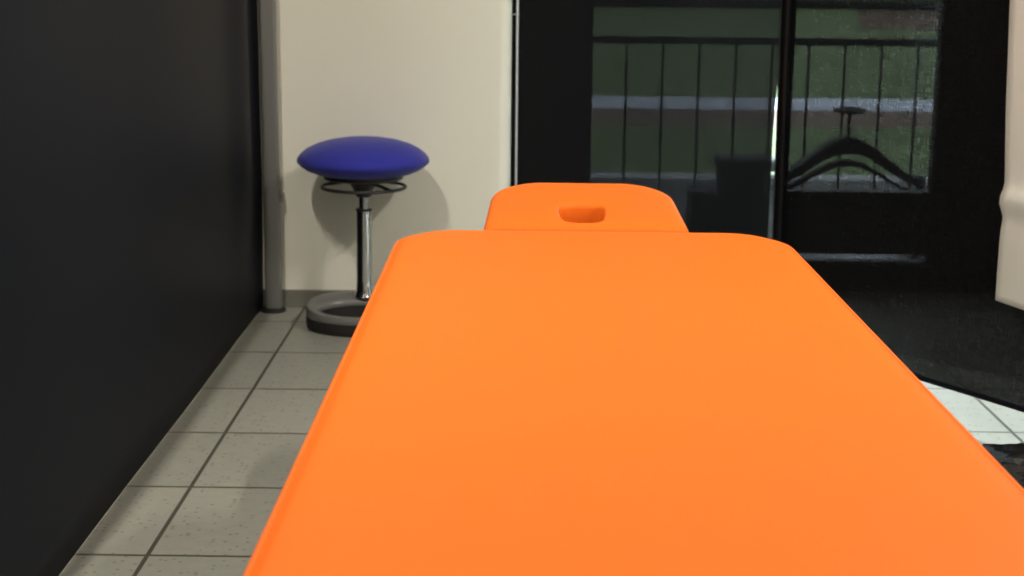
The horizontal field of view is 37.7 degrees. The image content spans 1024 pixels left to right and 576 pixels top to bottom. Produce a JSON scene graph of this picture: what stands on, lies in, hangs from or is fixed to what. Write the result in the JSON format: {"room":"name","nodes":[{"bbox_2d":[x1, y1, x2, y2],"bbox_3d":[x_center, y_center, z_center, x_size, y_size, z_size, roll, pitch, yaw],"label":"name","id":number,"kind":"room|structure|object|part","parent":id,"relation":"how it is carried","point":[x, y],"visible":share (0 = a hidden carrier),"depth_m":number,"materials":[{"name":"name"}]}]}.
{"room":"examination room","nodes":[
{"label":"examination room","id":0,"kind":"room"},
{"bbox_2d":[257,0,511,289],"bbox_3d":[-1.481,-1.265,4.852,2.968,2.600,0.440,1,12,0],"label":"wall","id":1,"kind":"structure","parent":0,"point":[433,76],"depth_m":4.77,"materials":[{"name":"beige paint"}]},
{"bbox_2d":[263,289,355,306],"bbox_3d":[-1.515,0.024,4.900,2.928,0.058,0.010,1,12,0],"label":"baseboard","id":2,"kind":"structure","parent":1,"relation":"attached to","point":[291,297],"depth_m":4.89,"materials":[{"name":"tile"}]},
{"bbox_2d":[510,0,512,186],"bbox_3d":[0.995,-1.265,4.974,1.982,2.600,0.070,1,12,0],"label":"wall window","id":3,"kind":"structure","parent":1,"relation":"in","point":[512,0],"depth_m":5.08,"materials":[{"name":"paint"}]},
{"bbox_2d":[59,307,1023,575],"bbox_3d":[-0.526,0.779,1.818,4.950,0.100,7.220,1,12,0],"label":"floor","id":4,"kind":"structure","parent":0,"point":[203,500],"depth_m":3.42,"materials":[{"name":"tile"}]},
{"bbox_2d":[0,0,285,575],"bbox_3d":[-0.811,-0.140,1.894,0.111,1.660,5.793,1,12,1],"label":"privacy screen","id":5,"kind":"object","parent":4,"relation":"on","point":[133,171],"visible":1,"depth_m":3.09,"materials":[{"name":"black fabric"}]},
{"bbox_3d":[-0.759,-0.724,4.679,0.053,1.610,0.042,1,12,0],"label":"pull post","id":6,"kind":"part","parent":5,"relation":"part of","materials":[{"name":"grey metal"}]},
{"bbox_2d":[297,136,428,336],"bbox_3d":[-0.458,-0.176,4.643,0.405,0.581,0.407,1,12,0],"label":"stool","id":7,"kind":"object","parent":4,"relation":"on","point":[364,163],"visible":0.84,"depth_m":4.52,"materials":[{"name":"blue fabric"}]},
{"bbox_3d":[-0.456,-0.404,4.595,0.405,0.115,0.405,1,12,0],"label":"seat","id":8,"kind":"part","parent":7,"relation":"part of","materials":[{"name":"blue fabric"}]},
{"bbox_3d":[-0.456,-0.342,4.608,0.244,0.013,0.244,1,12,0],"label":"seat plate","id":9,"kind":"part","parent":7,"relation":"part of","materials":[{"name":"black plastic"}]},
{"bbox_3d":[-0.457,-0.256,4.627,0.031,0.062,0.031,1,12,0],"label":"piston rod","id":10,"kind":"part","parent":7,"relation":"part of","materials":[{"name":"silver metal"}]},
{"bbox_2d":[243,183,1023,575],"bbox_3d":[0.139,0.346,2.064,0.714,0.658,2.325,1,12,0],"label":"massage table","id":11,"kind":"object","parent":4,"relation":"on","point":[583,381],"visible":1,"depth_m":1.59,"materials":[{"name":"orange leather"}]},
{"bbox_2d":[511,0,780,237],"bbox_3d":[0.461,-0.890,4.748,0.921,1.930,0.040,1,12,0],"label":"glass door","id":12,"kind":"structure","parent":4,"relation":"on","point":[676,99],"depth_m":4.81,"materials":[{"name":"black"}]},
{"bbox_3d":[0.018,-0.873,4.742,0.011,1.890,0.007,1,12,0],"label":"edge rod","id":13,"kind":"part","parent":12,"relation":"part of","materials":[{"name":"silver metal"}]},
{"bbox_2d":[772,0,1023,412],"bbox_3d":[1.319,-0.439,3.101,0.100,1.780,2.311,-7,14,-31],"label":"door","id":14,"kind":"structure","parent":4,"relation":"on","point":[889,172],"depth_m":3.70,"materials":[{"name":"black"}]},
{"bbox_2d":[995,0,1023,309],"bbox_3d":[1.303,-0.602,3.007,0.053,1.462,0.808,-7,14,-32],"label":"draped cloth","id":15,"kind":"object","parent":14,"relation":"hanging from","point":[1010,269],"visible":1,"depth_m":3.36,"materials":[{"name":"beige fabric"}]},
{"bbox_2d":[982,443,1023,488],"bbox_3d":[1.081,0.407,3.011,0.520,0.158,0.450,1,12,0],"label":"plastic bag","id":16,"kind":"object","parent":4,"relation":"on","point":[1010,457],"visible":0.19,"depth_m":3.01,"materials":[{"name":"black plastic"}]},
{"label":"outside","id":17,"kind":"structure","parent":0,"visible":0},
{"bbox_2d":[774,110,776,126],"bbox_3d":[2.568,-1.323,12.254,55.000,0.120,1.350,1,12,0],"label":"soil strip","id":18,"kind":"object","parent":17,"point":[775,114],"depth_m":12.22,"materials":[{"name":"white"}]},
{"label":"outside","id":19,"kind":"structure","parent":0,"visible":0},
{"bbox_2d":[771,127,775,173],"bbox_3d":[2.554,-0.886,10.226,55.000,0.120,2.800,1,12,0],"label":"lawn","id":20,"kind":"structure","parent":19,"point":[774,129],"depth_m":10.54,"materials":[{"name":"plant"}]},
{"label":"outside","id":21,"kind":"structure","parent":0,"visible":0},
{"bbox_3d":[1.533,-0.203,7.004,15.000,0.120,3.360,1,12,0],"label":"terrace","id":22,"kind":"object","parent":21,"visible":0},
{"bbox_2d":[768,174,773,238],"bbox_3d":[1.387,-0.432,6.240,0.648,0.646,0.144,1,12,0],"label":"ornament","id":23,"kind":"object","parent":22,"relation":"on","point":[770,224],"visible":0.04,"depth_m":6.23,"materials":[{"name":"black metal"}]},
{"bbox_2d":[771,156,774,171],"bbox_3d":[0.999,-0.415,6.809,0.390,0.365,0.240,1,12,0],"label":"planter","id":24,"kind":"object","parent":22,"relation":"on","point":[773,157],"visible":0.02,"depth_m":6.67,"materials":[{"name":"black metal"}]}
]}

